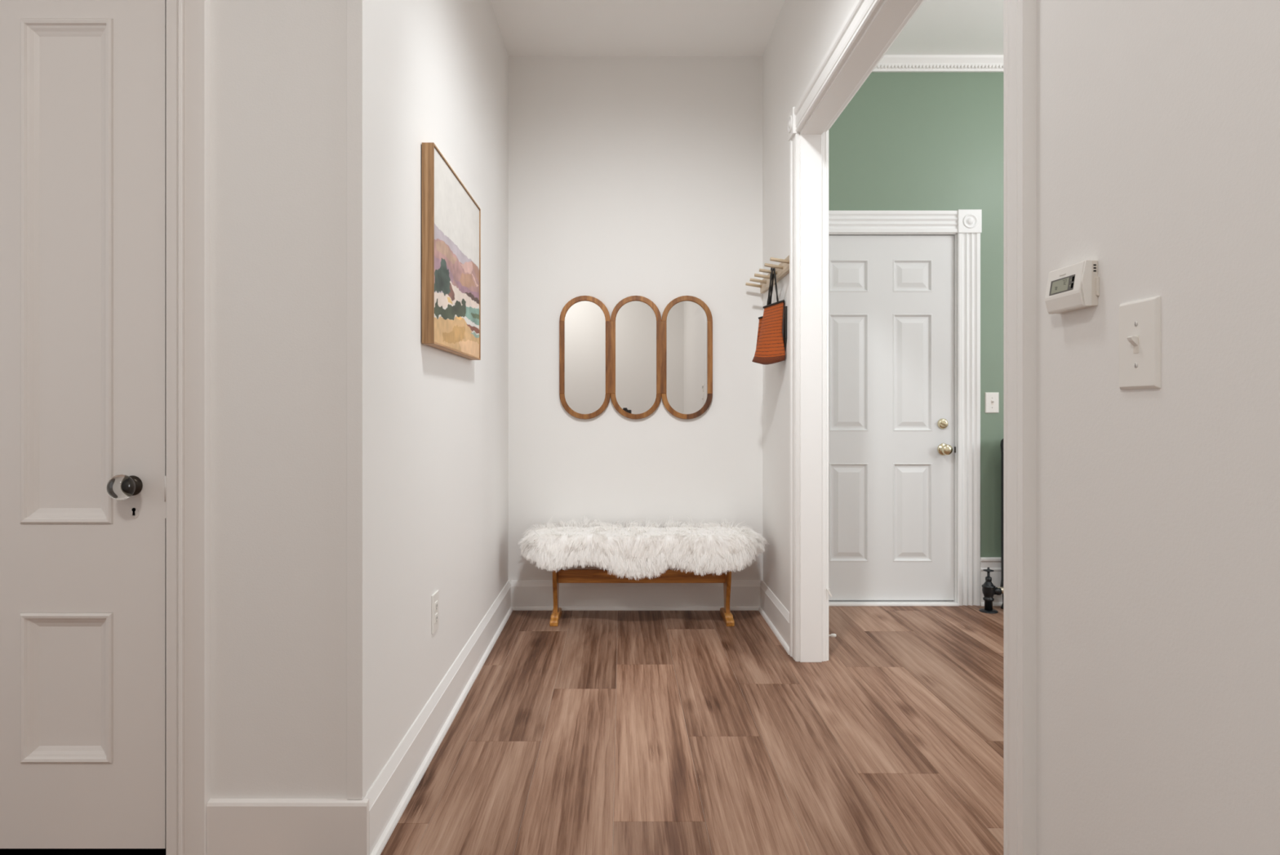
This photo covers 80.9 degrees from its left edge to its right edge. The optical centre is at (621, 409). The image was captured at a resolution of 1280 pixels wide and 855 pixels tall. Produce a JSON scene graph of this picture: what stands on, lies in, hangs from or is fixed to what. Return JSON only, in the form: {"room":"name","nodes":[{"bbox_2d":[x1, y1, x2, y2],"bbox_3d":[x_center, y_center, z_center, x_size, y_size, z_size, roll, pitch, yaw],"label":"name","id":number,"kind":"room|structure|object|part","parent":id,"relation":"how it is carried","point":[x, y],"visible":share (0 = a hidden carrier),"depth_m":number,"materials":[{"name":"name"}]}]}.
{"room":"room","nodes":[
{"label":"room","id":0,"kind":"room"},
{"bbox_2d":[209,0,376,799],"bbox_3d":[-1.904,-0.415,1.811,2.592,2.970,0.106,0,0,0],"label":"wall","id":1,"kind":"structure","parent":0,"point":[293,82],"depth_m":1.76,"materials":[{"name":"white paint"}]},
{"bbox_2d":[0,0,165,848],"bbox_3d":[-1.470,0.026,1.753,0.800,2.016,0.103,0,0,0],"label":"door","id":2,"kind":"structure","parent":1,"relation":"in","point":[82,82],"depth_m":1.77,"materials":[{"name":"white paint"}]},
{"bbox_3d":[-1.309,-0.327,1.771,0.220,1.193,0.018,0,0,0],"label":"panel","id":3,"kind":"part","parent":2,"relation":"part of","materials":[{"name":"white paint"}]},
{"bbox_3d":[-1.309,0.655,1.771,0.220,0.357,0.018,0,0,0],"label":"panel","id":4,"kind":"part","parent":2,"relation":"part of","materials":[{"name":"white paint"}]},
{"bbox_3d":[-1.153,0.178,1.726,0.059,0.059,0.051,0,0,0],"label":"glass knob","id":5,"kind":"part","parent":2,"relation":"part of","materials":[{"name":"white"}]},
{"bbox_3d":[-1.073,0.205,1.776,0.007,0.100,0.024,0,0,0],"label":"latch plate","id":6,"kind":"part","parent":2,"relation":"part of","materials":[{"name":"white paint"}]},
{"bbox_2d":[0,0,209,854],"bbox_3d":[-1.473,-0.012,1.800,1.010,2.164,0.127,0,0,0],"label":"door frame","id":7,"kind":"structure","parent":1,"relation":"attached to","point":[187,21],"depth_m":1.75,"materials":[{"name":"white paint"}]},
{"bbox_3d":[-1.016,0.035,1.750,0.094,2.070,0.027,0,0,0],"label":"casing leg","id":8,"kind":"part","parent":7,"relation":"part of","materials":[{"name":"white paint"}]},
{"bbox_2d":[206,798,368,854],"bbox_3d":[-0.781,0.992,1.756,0.374,0.156,0.016,0,0,0],"label":"baseboard","id":9,"kind":"structure","parent":1,"relation":"attached to","point":[234,826],"depth_m":1.75,"materials":[{"name":"white paint"}]},
{"bbox_2d":[376,0,508,777],"bbox_3d":[-0.660,-0.415,2.997,0.100,2.970,2.266,0,0,0],"label":"wall","id":10,"kind":"structure","parent":0,"point":[442,65],"depth_m":2.39,"materials":[{"name":"white paint"}]},
{"bbox_2d":[431,590,438,634],"bbox_3d":[-0.606,0.657,2.440,0.008,0.126,0.076,0,0,0],"label":"wall outlet","id":11,"kind":"object","parent":10,"relation":"attached to","point":[435,596],"visible":1,"depth_m":2.42,"materials":[{"name":"white plastic"}]},
{"bbox_2d":[435,612,437,623],"bbox_3d":[-0.604,0.677,2.440,0.003,0.028,0.032,0,0,0],"label":"receptacle","id":12,"kind":"object","parent":11,"relation":"attached to","point":[436,613],"depth_m":2.44,"materials":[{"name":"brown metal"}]},
{"bbox_2d":[435,600,437,610],"bbox_3d":[-0.604,0.637,2.440,0.003,0.028,0.032,0,0,0],"label":"receptacle","id":13,"kind":"object","parent":11,"relation":"attached to","point":[436,601],"depth_m":2.44,"materials":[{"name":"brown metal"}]},
{"bbox_2d":[363,580,512,854],"bbox_3d":[-0.596,0.993,2.897,0.029,0.155,2.266,0,0,0],"label":"baseboard","id":14,"kind":"structure","parent":10,"relation":"attached to","point":[391,792],"depth_m":2.29,"materials":[{"name":"white wood"}]},
{"bbox_2d":[421,142,480,359],"bbox_3d":[-0.590,-0.506,2.650,0.039,0.610,0.754,0,0,0],"label":"framed painting","id":15,"kind":"object","parent":10,"relation":"attached to","point":[451,217],"visible":1,"depth_m":2.48,"materials":[{"name":"brown wood"}]},
{"bbox_3d":[-0.589,-0.204,2.650,0.037,0.005,0.743,0,0,0],"label":"frame rail","id":16,"kind":"part","parent":15,"relation":"part of","materials":[{"name":"brown wood"}]},
{"bbox_3d":[-0.589,-0.808,2.650,0.037,0.005,0.743,0,0,0],"label":"frame rail","id":17,"kind":"part","parent":15,"relation":"part of","materials":[{"name":"brown wood"}]},
{"bbox_2d":[508,56,762,584],"bbox_3d":[0.069,-0.415,4.075,1.557,2.970,0.090,0,0,0],"label":"wall","id":18,"kind":"structure","parent":0,"point":[628,175],"depth_m":4.03,"materials":[{"name":"white paint"}]},
{"bbox_2d":[511,580,759,610],"bbox_3d":[0.073,0.993,4.016,1.335,0.155,0.029,0,0,0],"label":"baseboard","id":19,"kind":"structure","parent":18,"relation":"attached to","point":[526,595],"depth_m":4.01,"materials":[{"name":"white wood"}]},
{"bbox_3d":[0.073,1.060,4.008,1.335,0.019,0.013,0,0,0],"label":"shoe moulding","id":20,"kind":"part","parent":19,"relation":"part of","materials":[{"name":"white wood"}]},
{"bbox_2d":[559,295,712,418],"bbox_3d":[0.075,-0.281,4.019,0.819,0.662,0.021,0,0,0],"label":"mirror","id":21,"kind":"object","parent":18,"relation":"attached to","point":[635,357],"visible":1,"depth_m":4.02,"materials":[{"name":"brown wood"}]},
{"bbox_3d":[-0.321,-0.281,4.019,0.027,0.388,0.021,0,0,0],"label":"frame rail","id":22,"kind":"part","parent":21,"relation":"part of","materials":[{"name":"brown wood"}]},
{"bbox_2d":[564,300,605,413],"bbox_3d":[-0.198,-0.281,4.018,0.227,0.616,0.001,0,0,0],"label":"mirror glass","id":23,"kind":"object","parent":21,"relation":"attached to","point":[584,321],"depth_m":4.02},
{"bbox_2d":[615,300,656,413],"bbox_3d":[0.075,-0.281,4.018,0.227,0.616,0.001,0,0,0],"label":"mirror glass","id":24,"kind":"object","parent":21,"relation":"attached to","point":[635,321],"depth_m":4.02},
{"bbox_2d":[666,300,707,413],"bbox_3d":[0.348,-0.281,4.018,0.227,0.616,0.001,0,0,0],"label":"mirror glass","id":25,"kind":"object","parent":21,"relation":"attached to","point":[686,321],"depth_m":4.02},
{"bbox_3d":[0.472,-0.281,4.019,0.027,0.388,0.021,0,0,0],"label":"frame rail","id":26,"kind":"part","parent":21,"relation":"part of","materials":[{"name":"brown wood"}]},
{"bbox_2d":[380,604,1003,854],"bbox_3d":[0.370,1.100,1.492,7.340,0.060,7.695,0,0,0],"label":"floor","id":27,"kind":"structure","parent":0,"point":[593,732],"depth_m":2.41,"materials":[{"name":"brown wood"}]},
{"bbox_2d":[533,539,750,626],"bbox_3d":[0.102,0.853,3.820,1.065,0.435,0.310,0,0,0],"label":"bench","id":28,"kind":"object","parent":27,"relation":"on","point":[564,575],"visible":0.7,"depth_m":3.82,"materials":[{"name":"brown wood"}]},
{"bbox_2d":[518,515,766,580],"bbox_3d":[0.102,0.691,3.812,1.254,0.268,0.428,0,0,0],"label":"fur throw","id":29,"kind":"object","parent":28,"relation":"on","point":[631,549],"visible":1,"depth_m":3.64,"materials":[{"name":"white fur"}]},
{"bbox_2d":[978,438,1003,613],"bbox_3d":[2.215,0.611,3.990,0.625,0.918,0.147,0,0,0],"label":"radiator","id":30,"kind":"object","parent":27,"relation":"on","point":[988,589],"visible":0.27,"depth_m":3.98,"materials":[{"name":"black metal"}]},
{"bbox_2d":[490,0,1003,56],"bbox_3d":[0.370,-1.955,1.480,7.340,0.110,5.480,0,0,0],"label":"ceiling","id":31,"kind":"structure","parent":0,"point":[527,28],"depth_m":3.75,"materials":[{"name":"white paint"}]},
{"bbox_2d":[828,71,1003,556],"bbox_3d":[2.443,-0.430,4.170,3.193,3.000,0.100,0,0,0],"label":"wall","id":32,"kind":"structure","parent":0,"point":[904,140],"depth_m":4.12,"materials":[{"name":"green paint"}]},
{"bbox_2d":[828,235,955,599],"bbox_3d":[1.428,0.043,4.123,0.818,2.011,0.106,0,0,0],"label":"door","id":33,"kind":"structure","parent":32,"relation":"in","point":[891,448],"depth_m":4.13,"materials":[{"name":"white wood"}]},
{"bbox_3d":[1.250,-0.740,4.138,0.217,0.179,0.012,0,0,0],"label":"panel","id":34,"kind":"part","parent":33,"relation":"part of","materials":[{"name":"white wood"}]},
{"bbox_3d":[1.250,-0.206,4.138,0.217,0.647,0.012,0,0,0],"label":"panel","id":35,"kind":"part","parent":33,"relation":"part of","materials":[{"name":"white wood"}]},
{"bbox_3d":[1.250,0.565,4.138,0.217,0.543,0.012,0,0,0],"label":"panel","id":36,"kind":"part","parent":33,"relation":"part of","materials":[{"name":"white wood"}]},
{"bbox_3d":[1.603,-0.740,4.138,0.217,0.179,0.012,0,0,0],"label":"panel","id":37,"kind":"part","parent":33,"relation":"part of","materials":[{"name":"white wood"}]},
{"bbox_3d":[1.603,-0.206,4.138,0.217,0.647,0.012,0,0,0],"label":"panel","id":38,"kind":"part","parent":33,"relation":"part of","materials":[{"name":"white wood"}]},
{"bbox_3d":[1.603,0.565,4.138,0.217,0.543,0.012,0,0,0],"label":"panel","id":39,"kind":"part","parent":33,"relation":"part of","materials":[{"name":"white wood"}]},
{"bbox_3d":[1.772,0.217,4.102,0.066,0.066,0.064,0,0,0],"label":"knob","id":40,"kind":"part","parent":33,"relation":"part of","materials":[{"name":"gold metal"}]},
{"bbox_2d":[828,208,982,606],"bbox_3d":[1.425,-0.013,4.152,1.079,2.165,0.135,0,0,0],"label":"door frame","id":41,"kind":"structure","parent":32,"relation":"attached to","point":[966,224],"depth_m":4.10,"materials":[{"name":"white paint"}]},
{"bbox_3d":[1.901,0.050,4.111,0.122,2.040,0.019,0,0,0],"label":"fluted leg","id":42,"kind":"part","parent":41,"relation":"part of","materials":[{"name":"white paint"}]},
{"bbox_2d":[871,54,1003,71],"bbox_3d":[2.396,-1.893,4.098,3.089,0.075,0.044,0,0,0],"label":"crown molding","id":43,"kind":"structure","parent":32,"relation":"attached to","point":[888,63],"depth_m":4.09,"materials":[{"name":"white"}]},
{"bbox_2d":[980,556,1002,605],"bbox_3d":[2.951,0.939,4.106,1.977,0.262,0.029,0,0,0],"label":"baseboard","id":44,"kind":"structure","parent":32,"relation":"attached to","point":[993,563],"depth_m":4.10,"materials":[{"name":"white"}]},
{"bbox_3d":[2.951,1.060,4.098,1.977,0.019,0.013,0,0,0],"label":"shoe moulding","id":45,"kind":"part","parent":44,"relation":"part of","materials":[{"name":"white wood"}]},
{"bbox_2d":[984,391,999,413],"bbox_3d":[2.032,-0.040,4.111,0.076,0.114,0.017,0,0,0],"label":"light switch","id":46,"kind":"object","parent":32,"relation":"attached to","point":[991,399],"visible":1,"depth_m":4.11,"materials":[{"name":"white plastic"}]},
{"bbox_2d":[762,0,1279,854],"bbox_3d":[0.804,-0.430,1.430,0.094,3.000,5.380,0,0,0],"label":"wall","id":47,"kind":"structure","parent":0,"point":[1157,122],"depth_m":1.08,"materials":[{"name":"white paint"}]},
{"bbox_2d":[745,254,789,293],"bbox_3d":[0.705,-0.652,3.639,0.104,0.064,0.713,0,0,0],"label":"peg rail","id":48,"kind":"object","parent":47,"relation":"attached to","point":[782,269],"visible":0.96,"depth_m":3.56,"materials":[{"name":"brown wood"}]},
{"bbox_2d":[751,266,786,364],"bbox_3d":[0.689,-0.446,3.540,0.117,0.469,0.259,0,0,-27],"label":"tote bag","id":49,"kind":"object","parent":48,"relation":"hanging from","point":[771,347],"visible":1,"depth_m":3.49,"materials":[{"name":"orange"}]},
{"bbox_3d":[0.703,-0.586,3.579,0.029,0.188,0.049,0,0,0],"label":"handle","id":50,"kind":"part","parent":49,"relation":"part of","materials":[{"name":"black"}]},
{"bbox_3d":[0.724,-0.586,3.554,0.015,0.188,0.117,0,0,-8],"label":"handle","id":51,"kind":"part","parent":49,"relation":"part of","materials":[{"name":"black"}]},
{"bbox_2d":[758,580,789,654],"bbox_3d":[0.743,0.993,3.654,0.029,0.155,0.753,0,0,0],"label":"baseboard","id":52,"kind":"structure","parent":47,"relation":"attached to","point":[771,609],"depth_m":3.62,"materials":[{"name":"white wood"}]},
{"bbox_3d":[0.735,1.060,3.654,0.013,0.019,0.753,0,0,0],"label":"shoe moulding","id":53,"kind":"part","parent":52,"relation":"part of","materials":[{"name":"white wood"}]},
{"bbox_2d":[787,0,1035,854],"bbox_3d":[0.803,-0.110,2.324,0.167,2.360,1.919,0,0,0],"label":"door frame","id":54,"kind":"structure","parent":47,"relation":"attached to","point":[870,28],"depth_m":1.45,"materials":[{"name":"white wood"}]},
{"bbox_3d":[0.745,-0.055,3.233,0.025,2.250,0.087,0,0,0],"label":"casing leg","id":55,"kind":"part","parent":54,"relation":"part of","materials":[{"name":"white wood"}]},
{"bbox_3d":[0.867,-0.098,3.235,0.040,2.335,0.085,0,0,0],"label":"casing leg","id":56,"kind":"part","parent":54,"relation":"part of","materials":[{"name":"white wood"}]},
{"bbox_3d":[0.745,-0.055,1.413,0.025,2.250,0.087,0,0,0],"label":"casing leg","id":57,"kind":"part","parent":54,"relation":"part of","materials":[{"name":"white wood"}]},
{"bbox_2d":[1044,259,1099,314],"bbox_3d":[0.743,-0.202,1.242,0.027,0.073,0.107,0,0,0],"label":"thermostat","id":58,"kind":"object","parent":47,"relation":"attached to","point":[1075,286],"visible":1,"depth_m":1.22,"materials":[{"name":"white plastic"}]},
{"bbox_3d":[0.739,-0.202,1.193,0.016,0.073,0.004,0,0,0],"label":"trim","id":59,"kind":"part","parent":58,"relation":"part of","materials":[{"name":"white plastic"}]},
{"bbox_3d":[0.755,-0.196,1.190,0.004,0.031,0.005,0,0,0],"label":"plate","id":60,"kind":"part","parent":58,"relation":"part of","materials":[{"name":"white plastic"}]},
{"bbox_2d":[1119,295,1160,389],"bbox_3d":[0.748,-0.096,1.095,0.017,0.130,0.083,0,0,0],"label":"light switch","id":61,"kind":"object","parent":47,"relation":"attached to","point":[1140,321],"visible":1,"depth_m":1.08,"materials":[{"name":"white plastic"}]},
{"bbox_3d":[0.865,0.939,3.682,0.029,0.262,0.815,0,0,0],"label":"doorway","id":62,"kind":"structure","parent":47,"relation":"in","visible":0},
{"bbox_2d":[828,633,835,637],"bbox_3d":[0.914,1.010,3.360,0.090,0.024,0.024,0,0,0],"label":"doorstop","id":63,"kind":"object","parent":62,"relation":"attached to","point":[833,635],"visible":0.52,"depth_m":3.36,"materials":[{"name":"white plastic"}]}
]}

